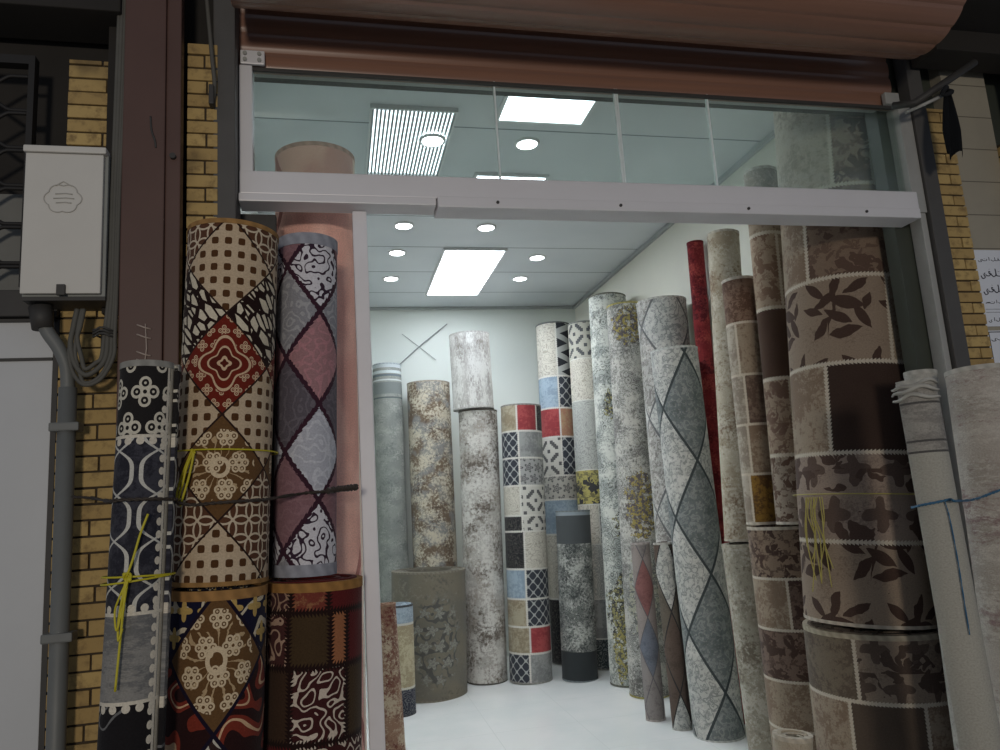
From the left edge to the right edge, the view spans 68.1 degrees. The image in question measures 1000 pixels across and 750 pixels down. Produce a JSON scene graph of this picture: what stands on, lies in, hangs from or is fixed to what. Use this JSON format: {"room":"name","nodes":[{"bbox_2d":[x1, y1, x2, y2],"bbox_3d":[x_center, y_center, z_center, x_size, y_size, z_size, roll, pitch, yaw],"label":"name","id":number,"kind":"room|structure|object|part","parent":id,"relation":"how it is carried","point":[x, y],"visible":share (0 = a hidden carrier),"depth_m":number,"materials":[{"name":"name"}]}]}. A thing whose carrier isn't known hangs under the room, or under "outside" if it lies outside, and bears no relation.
{"room":"store","nodes":[
{"label":"store","id":0,"kind":"room"},
{"bbox_2d":[0,194,22,289],"bbox_3d":[-1.524,-0.339,1.954,0.695,0.282,0.055,-2,-10,-13],"label":"wall","id":1,"kind":"structure","parent":0,"point":[10,204],"depth_m":1.98,"materials":[{"name":"grey paint"}]},
{"bbox_2d":[0,290,60,318],"bbox_3d":[-1.500,-0.174,1.879,0.700,0.070,0.060,-2,-10,-13],"label":"trim","id":2,"kind":"structure","parent":1,"relation":"attached to","point":[12,306],"depth_m":1.91,"materials":[{"name":"metal"}]},
{"bbox_2d":[0,54,39,286],"bbox_3d":[-1.474,-0.537,1.915,0.473,0.650,0.030,-2,-10,-13],"label":"gate","id":3,"kind":"object","parent":2,"relation":"on","point":[30,63],"visible":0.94,"depth_m":1.98,"materials":[{"name":"metal"}]},
{"bbox_3d":[-1.492,-0.845,1.968,0.470,0.025,0.030,-2,-10,-13],"label":"rail","id":4,"kind":"part","parent":3,"relation":"part of","materials":[{"name":"metal"}]},
{"bbox_3d":[-1.249,-0.531,1.963,0.015,0.625,0.030,-2,-10,-13],"label":"post","id":5,"kind":"part","parent":3,"relation":"part of","materials":[{"name":"metal"}]},
{"bbox_2d":[45,59,118,749],"bbox_3d":[-1.064,0.228,1.940,0.154,2.240,0.103,-2,-10,-13],"label":"brick wall","id":6,"kind":"structure","parent":0,"point":[88,81],"depth_m":1.89,"materials":[{"name":"yellow brick"}]},
{"bbox_2d":[0,318,60,749],"bbox_3d":[-1.383,0.914,1.713,0.599,2.135,0.042,-2,-10,-13],"label":"cabinet","id":7,"kind":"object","parent":6,"relation":"attached to","point":[29,378],"depth_m":1.85,"materials":[{"name":"grey metal"}]},
{"bbox_3d":[-1.454,-0.134,1.886,0.590,0.008,0.032,-2,-10,-13],"label":"frame","id":8,"kind":"part","parent":7,"relation":"part of","materials":[{"name":"metal"}]},
{"bbox_2d":[28,304,83,749],"bbox_3d":[-1.057,0.882,1.700,0.128,2.151,0.057,-2,-10,-13],"label":"conduit pipe","id":9,"kind":"object","parent":6,"relation":"attached to","point":[41,316],"visible":0.93,"depth_m":1.78,"materials":[{"name":"metal"}]},
{"bbox_2d":[71,484,358,506],"bbox_3d":[-0.673,0.281,1.726,0.681,0.048,0.312,-2,-10,-13],"label":"wire","id":10,"kind":"object","parent":9,"relation":"attached to","point":[351,487],"visible":0.99,"depth_m":1.71,"materials":[{"name":"black metal"}]},
{"bbox_2d":[20,145,111,310],"bbox_3d":[-1.117,-0.379,1.927,0.197,0.408,0.122,-2,-10,-13],"label":"meter box","id":11,"kind":"object","parent":6,"relation":"attached to","point":[66,211],"visible":0.96,"depth_m":1.88,"materials":[{"name":"metal"}]},
{"bbox_2d":[0,0,212,333],"bbox_3d":[-1.366,0.043,1.993,1.200,3.940,0.080,-2,-10,-13],"label":"wall","id":12,"kind":"structure","parent":0,"point":[54,57],"depth_m":2.13,"materials":[{"name":"black paint"}]},
{"bbox_2d":[0,0,121,44],"bbox_3d":[-1.527,-1.097,2.013,0.955,0.270,0.160,-2,-10,-13],"label":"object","id":13,"kind":"structure","parent":12,"relation":"attached to","point":[78,21],"depth_m":2.03,"materials":[{"name":"black"}]},
{"bbox_2d":[101,27,120,315],"bbox_3d":[-1.045,-0.567,2.024,0.055,0.830,0.028,-2,-10,-13],"label":"trim","id":14,"kind":"structure","parent":12,"relation":"attached to","point":[112,30],"depth_m":2.04,"materials":[{"name":"grey metal"}]},
{"bbox_2d":[116,0,184,587],"bbox_3d":[-0.910,-0.046,1.944,0.143,4.040,0.136,-2,-10,-13],"label":"column","id":15,"kind":"structure","parent":0,"point":[151,231],"depth_m":1.97,"materials":[{"name":"brown paint"}]},
{"bbox_2d":[67,0,125,386],"bbox_3d":[-1.052,-0.562,1.945,0.123,1.206,0.042,-2,-10,-13],"label":"cable bundle","id":16,"kind":"object","parent":15,"relation":"attached to","point":[108,331],"visible":1,"depth_m":1.90,"materials":[{"name":"plastic"}]},
{"bbox_2d":[186,43,217,256],"bbox_3d":[-0.793,0.187,1.986,0.081,2.300,0.103,-2,-10,-13],"label":"brick wall","id":17,"kind":"structure","parent":0,"point":[201,127],"depth_m":2.08,"materials":[{"name":"yellow brick"}]},
{"bbox_2d":[209,84,214,107],"bbox_3d":[-0.815,-0.789,2.094,0.014,0.060,0.028,-2,-10,-13],"label":"junction box","id":18,"kind":"object","parent":17,"relation":"attached to","point":[211,86],"visible":1,"depth_m":2.08,"materials":[{"name":"metal"}]},
{"bbox_2d":[205,0,216,98],"bbox_3d":[-0.830,-0.936,2.121,0.034,0.342,0.020,-5,-10,10],"label":"cable","id":19,"kind":"object","parent":18,"relation":"attached to","point":[207,6],"visible":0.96,"depth_m":2.11,"materials":[{"name":"black rubber"}]},
{"bbox_2d":[241,209,257,213],"bbox_3d":[-1.599,0.625,4.720,0.100,3.660,5.470,-2,-10,-13],"label":"wall","id":20,"kind":"structure","parent":0,"point":[242,212],"depth_m":4.68,"materials":[{"name":"beige paint"}]},
{"bbox_2d":[362,309,575,671],"bbox_3d":[-0.593,1.077,7.753,3.360,3.660,0.100,-2,-10,-13],"label":"wall","id":21,"kind":"structure","parent":0,"point":[512,332],"depth_m":7.94,"materials":[{"name":"beige paint"}]},
{"bbox_2d":[400,324,446,363],"bbox_3d":[-0.822,-0.324,7.884,0.551,0.457,0.022,-2,-10,-13],"label":"wire","id":22,"kind":"object","parent":21,"relation":"attached to","point":[446,324],"visible":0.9,"depth_m":7.88,"materials":[{"name":"grey metal"}]},
{"bbox_2d":[370,306,572,309],"bbox_3d":[-0.710,-0.720,7.992,3.130,0.030,0.030,-2,-10,-13],"label":"trim","id":23,"kind":"structure","parent":21,"relation":"attached to","point":[481,307],"depth_m":8.07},
{"bbox_2d":[254,82,773,306],"bbox_3d":[-0.132,-1.266,5.400,3.360,0.100,5.650,-2,-10,-13],"label":"ceiling","id":24,"kind":"structure","parent":0,"point":[663,144],"depth_m":4.74,"materials":[{"name":"paint"}]},
{"bbox_2d":[383,275,398,281],"bbox_3d":[-1.014,-0.896,6.888,0.156,0.014,0.156,-2,-10,-13],"label":"recessed light","id":25,"kind":"object","parent":24,"relation":"in","point":[390,278],"visible":1,"depth_m":6.87,"materials":[{"name":"white plastic"}]},
{"bbox_2d":[388,249,405,255],"bbox_3d":[-0.862,-1.024,6.200,0.156,0.014,0.156,-2,-10,-13],"label":"recessed light","id":26,"kind":"object","parent":24,"relation":"in","point":[394,252],"visible":1,"depth_m":6.18,"materials":[{"name":"white plastic"}]},
{"bbox_2d":[394,221,413,229],"bbox_3d":[-0.730,-1.132,5.617,0.156,0.014,0.156,-2,-10,-13],"label":"recessed light","id":27,"kind":"object","parent":24,"relation":"in","point":[402,225],"visible":1,"depth_m":5.60,"materials":[{"name":"white plastic"}]},
{"bbox_2d":[365,103,457,176],"bbox_3d":[-0.539,-1.346,4.344,0.470,0.044,0.810,-2,-10,-13],"label":"vent","id":28,"kind":"object","parent":24,"relation":"in","point":[394,147],"depth_m":4.26,"materials":[{"name":"white metal"}]},
{"bbox_3d":[-0.391,-1.352,4.275,0.156,0.014,0.156,-2,-10,-13],"label":"downlight","id":29,"kind":"part","parent":28,"relation":"part of","materials":[{"name":"white plastic"}]},
{"bbox_2d":[425,248,507,295],"bbox_3d":[-0.345,-0.938,6.879,0.550,0.020,1.360,-2,-10,-13],"label":"recessed light","id":30,"kind":"object","parent":24,"relation":"in","point":[458,271],"visible":1,"depth_m":6.76,"materials":[{"name":"white plastic"}]},
{"bbox_2d":[476,223,495,231],"bbox_3d":[-0.107,-1.147,5.763,0.156,0.014,0.156,-2,-10,-13],"label":"recessed light","id":31,"kind":"object","parent":24,"relation":"in","point":[484,227],"visible":1,"depth_m":5.75,"materials":[{"name":"white plastic"}]},
{"bbox_2d":[473,172,548,179],"bbox_3d":[0.015,-1.256,5.155,0.500,0.020,0.640,-2,-10,-13],"label":"recessed light","id":32,"kind":"object","parent":24,"relation":"in","point":[476,174],"visible":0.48,"depth_m":4.86,"materials":[{"name":"white plastic"}]},
{"bbox_2d":[477,176,544,179],"bbox_3d":[0.015,-1.256,5.155,0.460,0.012,0.600,-2,-10,-13],"label":"diffuser","id":33,"kind":"object","parent":32,"relation":"attached to","point":[502,177],"depth_m":4.88,"materials":[{"name":"white plastic"}]},
{"bbox_2d":[512,276,527,280],"bbox_3d":[0.194,-0.930,7.149,0.156,0.014,0.156,-2,-10,-13],"label":"recessed light","id":34,"kind":"object","parent":24,"relation":"in","point":[516,278],"visible":1,"depth_m":7.13,"materials":[{"name":"white plastic"}]},
{"bbox_2d":[514,137,539,150],"bbox_3d":[0.162,-1.389,4.452,0.156,0.014,0.156,-2,-10,-13],"label":"recessed light","id":35,"kind":"object","parent":24,"relation":"in","point":[525,143],"visible":1,"depth_m":4.44,"materials":[{"name":"white plastic"}]},
{"bbox_2d":[528,254,545,260],"bbox_3d":[0.329,-1.040,6.561,0.156,0.014,0.156,-2,-10,-13],"label":"recessed light","id":36,"kind":"object","parent":24,"relation":"in","point":[536,257],"visible":1,"depth_m":6.54,"materials":[{"name":"white plastic"}]},
{"bbox_2d":[497,96,598,125],"bbox_3d":[0.306,-1.502,3.823,0.520,0.020,0.790,-2,-10,-13],"label":"recessed light","id":37,"kind":"object","parent":24,"relation":"in","point":[524,110],"visible":0.41,"depth_m":4.07,"materials":[{"name":"white plastic"}]},
{"bbox_2d":[365,651,747,749],"bbox_3d":[0.126,2.420,4.697,3.360,0.100,5.800,-2,-10,-13],"label":"floor","id":38,"kind":"structure","parent":0,"point":[556,714],"depth_m":5.25,"materials":[{"name":"white tile"}]},
{"bbox_2d":[165,582,267,749],"bbox_3d":[-0.654,1.192,1.648,0.278,1.401,0.233,-1,-10,-13],"label":"roll","id":39,"kind":"object","parent":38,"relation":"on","point":[216,686],"visible":0.88,"depth_m":1.65,"materials":[{"name":"carpet"}]},
{"bbox_2d":[172,218,278,587],"bbox_3d":[-0.682,0.065,1.850,0.260,0.887,0.231,-2,-10,-13],"label":"roll","id":40,"kind":"object","parent":39,"relation":"on","point":[228,353],"visible":1,"depth_m":1.76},
{"bbox_2d":[176,448,278,506],"bbox_3d":[-0.671,0.251,1.815,0.247,0.132,0.247,-2,-10,-13],"label":"twine","id":41,"kind":"object","parent":40,"relation":"attached to","point":[192,451],"visible":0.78,"depth_m":1.70,"materials":[{"name":"fabric"}]},
{"bbox_2d":[263,573,362,749],"bbox_3d":[-0.466,1.213,1.819,0.296,1.392,0.255,-1,-10,-14],"label":"roll","id":42,"kind":"object","parent":38,"relation":"on","point":[313,694],"visible":0.9,"depth_m":1.80,"materials":[{"name":"carpet"}]},
{"bbox_2d":[272,232,337,577],"bbox_3d":[-0.528,0.075,2.017,0.191,0.914,0.172,-1,-10,-13],"label":"roll","id":43,"kind":"object","parent":42,"relation":"on","point":[305,438],"visible":1,"depth_m":1.95,"materials":[{"name":"carpet"}]},
{"bbox_2d":[275,141,366,749],"bbox_3d":[-0.557,0.613,2.288,0.296,2.737,0.274,-1,-10,-13],"label":"roll","id":44,"kind":"object","parent":38,"relation":"on","point":[303,156],"visible":0.34,"depth_m":2.34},
{"bbox_2d":[372,362,408,602],"bbox_3d":[-1.062,1.369,7.294,0.291,2.997,0.352,-4,-10,0],"label":"roll","id":45,"kind":"object","parent":38,"relation":"on","point":[387,383],"visible":0.56,"depth_m":7.25,"materials":[{"name":"grey carpet"}]},
{"bbox_2d":[380,602,405,749],"bbox_3d":[-0.707,1.940,4.691,0.188,0.954,0.166,-2,-10,-13],"label":"roll","id":46,"kind":"object","parent":38,"relation":"on","point":[393,705],"visible":0.73,"depth_m":4.63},
{"bbox_2d":[396,602,415,717],"bbox_3d":[-0.785,2.193,5.735,0.250,0.815,0.250,4,-13,-40],"label":"roll","id":47,"kind":"object","parent":38,"relation":"on","point":[404,610],"visible":0.47,"depth_m":5.66,"materials":[{"name":"beige carpet"}]},
{"bbox_2d":[391,566,467,702],"bbox_3d":[-0.603,2.179,6.307,0.665,1.030,0.640,-1,-10,-13],"label":"roll","id":48,"kind":"object","parent":38,"relation":"on","point":[437,595],"visible":0.83,"depth_m":6.05,"materials":[{"name":"grey carpet"}]},
{"bbox_2d":[407,380,456,567],"bbox_3d":[-0.659,1.455,7.332,0.464,2.789,0.443,3,-12,-36],"label":"roll","id":49,"kind":"object","parent":38,"relation":"on","point":[429,409],"visible":0.61,"depth_m":7.24,"materials":[{"name":"beige carpet"}]},
{"bbox_2d":[458,408,507,684],"bbox_3d":[-0.162,1.518,6.748,0.426,2.409,0.365,2,-11,-31],"label":"roll","id":50,"kind":"object","parent":38,"relation":"on","point":[478,428],"visible":1,"depth_m":6.60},
{"bbox_2d":[449,330,493,412],"bbox_3d":[-0.272,-0.027,7.012,0.386,0.724,0.388,-4,-10,-2],"label":"roll","id":51,"kind":"object","parent":50,"relation":"on","point":[471,375],"visible":0.94,"depth_m":6.86,"materials":[{"name":"grey carpet"}]},
{"bbox_2d":[501,403,552,683],"bbox_3d":[0.234,1.477,6.698,0.484,2.430,0.380,5,-13,-41],"label":"roll","id":52,"kind":"object","parent":38,"relation":"on","point":[529,635],"visible":1,"depth_m":6.54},
{"bbox_2d":[536,321,577,664],"bbox_3d":[0.620,1.112,7.423,0.364,3.341,0.521,-11,-12,35],"label":"roll","id":53,"kind":"object","parent":38,"relation":"on","point":[554,380],"visible":0.69,"depth_m":7.36,"materials":[{"name":"multicoloured carpet"}]},
{"bbox_2d":[555,510,597,682],"bbox_3d":[0.671,1.918,6.516,0.360,1.440,0.319,-2,-10,-12],"label":"roll","id":54,"kind":"object","parent":38,"relation":"on","point":[573,527],"visible":1,"depth_m":6.39,"materials":[{"name":"grey carpet"}]},
{"bbox_2d":[568,320,608,669],"bbox_3d":[0.901,1.082,7.105,0.329,3.258,0.494,-11,-12,36],"label":"roll","id":55,"kind":"object","parent":38,"relation":"on","point":[581,374],"visible":0.53,"depth_m":7.03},
{"bbox_2d":[588,292,628,687],"bbox_3d":[1.031,0.922,6.449,0.475,3.332,0.347,3,-12,-35],"label":"roll","id":56,"kind":"object","parent":38,"relation":"on","point":[613,578],"visible":0.49,"depth_m":6.32,"materials":[{"name":"grey carpet"}]},
{"bbox_2d":[606,301,668,698],"bbox_3d":[1.112,0.948,6.019,0.410,3.122,0.318,-2,-10,-13],"label":"roll","id":57,"kind":"object","parent":38,"relation":"on","point":[635,501],"visible":0.67,"depth_m":5.93,"materials":[{"name":"grey carpet"}]},
{"bbox_2d":[630,541,665,721],"bbox_3d":[1.041,1.788,5.215,0.137,1.199,0.137,-5,-10,9],"label":"roll","id":58,"kind":"object","parent":38,"relation":"on","point":[640,551],"visible":1,"depth_m":5.16,"materials":[{"name":"grey carpet"}]},
{"bbox_2d":[636,295,689,710],"bbox_3d":[1.297,0.902,5.372,0.414,2.967,0.377,-2,-10,-12],"label":"roll","id":59,"kind":"object","parent":38,"relation":"on","point":[662,320],"visible":0.26,"depth_m":5.42,"materials":[{"name":"grey carpet"}]},
{"bbox_2d":[653,541,692,730],"bbox_3d":[1.163,1.738,4.984,0.137,1.205,0.138,-6,-10,11],"label":"roll","id":60,"kind":"object","parent":38,"relation":"on","point":[680,708],"visible":0.97,"depth_m":4.93,"materials":[{"name":"carpet"}]},
{"bbox_2d":[650,345,745,742],"bbox_3d":[1.295,1.059,4.906,0.361,2.503,0.346,-1,-10,-17],"label":"roll","id":61,"kind":"object","parent":38,"relation":"on","point":[706,625],"visible":0.99,"depth_m":4.77,"materials":[{"name":"grey carpet"}]},
{"bbox_2d":[686,240,744,724],"bbox_3d":[1.498,0.676,5.151,0.126,3.311,0.238,1,-11,-28],"label":"roll","id":62,"kind":"object","parent":38,"relation":"on","point":[695,249],"visible":0.59,"depth_m":5.21,"materials":[{"name":"red carpet"}]},
{"bbox_2d":[721,542,771,749],"bbox_3d":[1.419,1.554,4.082,0.250,1.236,0.230,-1,-10,-14],"label":"roll","id":63,"kind":"object","parent":38,"relation":"on","point":[736,555],"visible":0.7,"depth_m":4.02,"materials":[{"name":"grey carpet"}]},
{"bbox_2d":[707,228,752,541],"bbox_3d":[1.362,0.041,4.349,0.300,1.834,0.199,-2,-10,-13],"label":"roll","id":64,"kind":"object","parent":63,"relation":"on","point":[723,245],"visible":0.66,"depth_m":4.29,"materials":[{"name":"grey carpet"}]},
{"bbox_2d":[747,524,816,749],"bbox_3d":[1.404,1.381,3.425,0.352,1.352,0.363,-7,-10,20],"label":"roll","id":65,"kind":"object","parent":38,"relation":"on","point":[775,557],"visible":0.54,"depth_m":3.35,"materials":[{"name":"brown carpet"}]},
{"bbox_2d":[721,275,775,524],"bbox_3d":[1.239,0.117,3.664,0.180,1.221,0.167,-2,-10,-10],"label":"roll","id":66,"kind":"object","parent":65,"relation":"on","point":[738,291],"visible":0.95,"depth_m":3.60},
{"bbox_2d":[743,165,798,524],"bbox_3d":[1.327,-0.165,3.547,0.223,1.728,0.168,-2,-10,-12],"label":"roll","id":67,"kind":"object","parent":65,"relation":"on","point":[765,240],"visible":0.68,"depth_m":3.48,"materials":[{"name":"brown carpet"}]},
{"bbox_2d":[772,728,812,749],"bbox_3d":[0.939,1.535,2.338,0.199,0.756,0.128,-2,-10,-12],"label":"roll","id":68,"kind":"object","parent":38,"relation":"on","point":[783,738],"visible":1,"depth_m":2.37,"materials":[{"name":"beige carpet"}]},
{"bbox_2d":[802,619,953,749],"bbox_3d":[1.442,1.431,2.706,0.537,1.018,0.524,-1,-10,-14],"label":"roll","id":69,"kind":"object","parent":38,"relation":"on","point":[871,689],"visible":0.75,"depth_m":2.55,"materials":[{"name":"brown carpet"}]},
{"bbox_2d":[773,111,937,629],"bbox_3d":[1.399,-0.145,2.968,0.634,2.192,0.475,-2,-10,-13],"label":"roll","id":70,"kind":"object","parent":69,"relation":"on","point":[846,361],"visible":0.64,"depth_m":2.75,"materials":[{"name":"brown carpet"}]},
{"bbox_2d":[792,493,914,591],"bbox_3d":[1.393,0.618,2.821,0.533,0.354,0.506,-2,-10,-13],"label":"twine","id":71,"kind":"object","parent":70,"relation":"attached to","point":[814,502],"visible":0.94,"depth_m":2.72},
{"bbox_2d":[903,369,958,749],"bbox_3d":[1.400,0.912,2.237,0.191,1.883,0.101,3,-12,-34],"label":"roll","id":72,"kind":"object","parent":38,"relation":"on","point":[920,373],"visible":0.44,"depth_m":2.35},
{"bbox_2d":[254,77,864,116],"bbox_3d":[0.321,-1.460,2.680,2.470,0.970,0.080,-2,-10,-13],"label":"lintel","id":73,"kind":"object","parent":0,"point":[256,79],"depth_m":2.58,"materials":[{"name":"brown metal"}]},
{"bbox_2d":[575,138,776,541],"bbox_3d":[1.581,0.539,5.430,0.100,3.660,5.470,-2,-10,-13],"label":"wall","id":74,"kind":"structure","parent":0,"point":[662,268],"depth_m":5.87,"materials":[{"name":"beige paint"}]},
{"bbox_2d":[573,130,774,308],"bbox_3d":[1.402,-1.243,5.720,0.030,0.035,5.470,-2,-10,-13],"label":"trim","id":75,"kind":"structure","parent":74,"relation":"attached to","point":[771,135],"depth_m":5.98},
{"bbox_2d":[864,58,999,371],"bbox_3d":[1.831,-0.062,2.720,0.760,3.900,0.060,-2,-10,-13],"label":"wall","id":76,"kind":"structure","parent":0,"point":[909,308],"depth_m":2.69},
{"bbox_2d":[238,65,977,606],"bbox_3d":[0.451,0.450,2.244,2.344,2.950,0.124,-2,-10,-13],"label":"window","id":77,"kind":"structure","parent":76,"relation":"in","point":[262,191],"depth_m":2.40,"materials":[{"name":"metal"}]},
{"bbox_2d":[241,214,276,578],"bbox_3d":[-0.646,0.732,2.017,0.102,2.460,0.030,-2,-10,-13],"label":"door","id":78,"kind":"structure","parent":77,"relation":"attached to","point":[270,221],"depth_m":2.12,"materials":[{"name":"metal"}]},
{"bbox_2d":[352,211,385,749],"bbox_3d":[-0.350,0.717,2.050,0.042,2.462,0.035,-2,-10,-13],"label":"door frame","id":79,"kind":"structure","parent":77,"relation":"attached to","point":[376,720],"depth_m":2.10,"materials":[{"name":"white metal"}]},
{"bbox_3d":[0.347,-0.975,2.534,2.344,0.035,0.030,-2,-10,-13],"label":"rail","id":80,"kind":"part","parent":77,"relation":"part of","materials":[{"name":"metal"}]},
{"bbox_3d":[0.362,-0.584,2.427,2.306,0.072,0.072,-2,-10,-13],"label":"rail","id":81,"kind":"part","parent":77,"relation":"part of","materials":[{"name":"metal"}]},
{"bbox_2d":[213,0,970,368],"bbox_3d":[0.520,0.215,2.062,2.700,3.382,0.517,-2,-10,-13],"label":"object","id":82,"kind":"object","parent":77,"relation":"attached to","point":[811,53],"visible":0.83,"depth_m":2.35,"materials":[{"name":"metal"}]},
{"bbox_3d":[-0.746,-0.955,2.232,0.070,0.045,0.013,-2,-10,-13],"label":"plate","id":83,"kind":"part","parent":82,"relation":"part of","materials":[{"name":"metal"}]},
{"bbox_2d":[892,59,977,109],"bbox_3d":[1.516,-1.011,2.575,0.288,0.149,0.060,-6,-10,15],"label":"support bar","id":84,"kind":"object","parent":82,"relation":"attached to","point":[968,66],"visible":0.96,"depth_m":2.56,"materials":[{"name":"metal"}]},
{"bbox_2d":[904,95,941,113],"bbox_3d":[1.487,-0.951,2.571,0.149,0.052,0.031,-7,-10,21],"label":"support bar","id":85,"kind":"object","parent":84,"relation":"attached to","point":[939,96],"visible":0.83,"depth_m":2.56,"materials":[{"name":"metal"}]},
{"bbox_2d":[940,85,962,159],"bbox_3d":[1.534,-0.860,2.519,0.074,0.268,0.037,-4,-10,2],"label":"hanging cloth","id":86,"kind":"object","parent":84,"relation":"hanging from","point":[951,129],"visible":1,"depth_m":2.52,"materials":[{"name":"black fabric"}]},
{"bbox_2d":[926,108,993,364],"bbox_3d":[1.685,0.142,2.607,0.109,2.280,0.103,-2,-10,-13],"label":"brick wall","id":87,"kind":"structure","parent":0,"point":[961,244],"depth_m":2.66,"materials":[{"name":"yellow brick"}]},
{"bbox_2d":[928,69,999,347],"bbox_3d":[1.818,-0.045,2.693,0.198,3.940,0.120,-2,-10,-13],"label":"wall","id":88,"kind":"structure","parent":0,"point":[979,165],"depth_m":2.77,"materials":[{"name":"beige stone"}]},
{"bbox_2d":[974,250,999,326],"bbox_3d":[1.786,-0.314,2.669,0.136,0.285,0.004,-2,-10,-13],"label":"paper notice","id":89,"kind":"object","parent":88,"relation":"attached to","point":[987,261],"visible":1,"depth_m":2.67,"materials":[{"name":"white paper"}]},
{"bbox_2d":[987,330,999,362],"bbox_3d":[1.812,0.005,2.616,0.146,0.335,0.004,-2,-10,-13],"label":"paper notice","id":90,"kind":"object","parent":88,"relation":"attached to","point":[994,336],"visible":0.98,"depth_m":2.62,"materials":[{"name":"white paper"}]},
{"bbox_2d":[997,144,999,161],"bbox_3d":[2.020,0.191,2.639,0.159,2.150,0.103,-2,-10,-13],"label":"brick wall","id":91,"kind":"structure","parent":0,"point":[998,146],"depth_m":2.79,"materials":[{"name":"yellow brick"}]},
{"bbox_3d":[0.801,1.429,-1.119,9.000,0.110,6.020,-2,-10,-13],"label":"ground","id":92,"kind":"structure","parent":0,"visible":0},
{"bbox_2d":[97,359,181,749],"bbox_3d":[-0.752,0.911,1.490,0.124,1.910,0.203,-9,-11,27],"label":"roll","id":93,"kind":"object","parent":92,"relation":"on","point":[132,717],"visible":0.98,"depth_m":1.56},
{"bbox_2d":[100,514,175,691],"bbox_3d":[-0.771,0.472,1.575,0.147,0.345,0.157,-2,-10,-13],"label":"twine","id":94,"kind":"object","parent":93,"relation":"attached to","point":[127,576],"visible":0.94,"depth_m":1.51,"materials":[{"name":"fabric"}]},
{"bbox_2d":[891,378,999,749],"bbox_3d":[1.229,0.903,1.913,0.120,1.811,0.155,-2,-10,-13],"label":"roll","id":95,"kind":"object","parent":92,"relation":"on","point":[977,727],"visible":0.95,"depth_m":1.95,"materials":[{"name":"grey fabric"}]},
{"bbox_2d":[944,363,999,725],"bbox_3d":[1.477,0.891,2.060,0.313,1.861,0.195,4,-12,-39],"label":"roll","id":96,"kind":"object","parent":92,"relation":"on","point":[973,391],"visible":0.99,"depth_m":2.14,"materials":[{"name":"grey carpet"}]},
{"bbox_2d":[910,489,999,508],"bbox_3d":[1.300,0.334,2.053,0.347,0.052,0.132,0,-11,-23],"label":"rope","id":97,"kind":"object","parent":96,"relation":"attached to","point":[996,491],"visible":1,"depth_m":2.01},
{"bbox_2d":[944,501,969,634],"bbox_3d":[1.197,0.501,1.935,0.008,0.341,0.014,-2,-10,-13],"label":"rope","id":98,"kind":"object","parent":97,"relation":"hanging from","point":[944,501],"visible":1,"depth_m":1.93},
{"bbox_3d":[2.364,-0.069,2.764,0.580,3.940,0.100,-2,-10,-13],"label":"wall","id":99,"kind":"structure","parent":0,"visible":0},
{"bbox_2d":[910,30,999,73],"bbox_3d":[2.007,-1.266,2.793,1.000,0.230,0.120,-2,-10,-13],"label":"beam","id":100,"kind":"structure","parent":99,"relation":"attached to","point":[958,47],"depth_m":2.67,"materials":[{"name":"black metal"}]},
{"bbox_2d":[950,0,999,33],"bbox_3d":[2.125,-1.361,2.369,1.150,0.100,0.780,-2,-10,-13],"label":"soffit","id":101,"kind":"structure","parent":100,"relation":"attached to","point":[983,16],"depth_m":2.58,"materials":[{"name":"black"}]}
]}

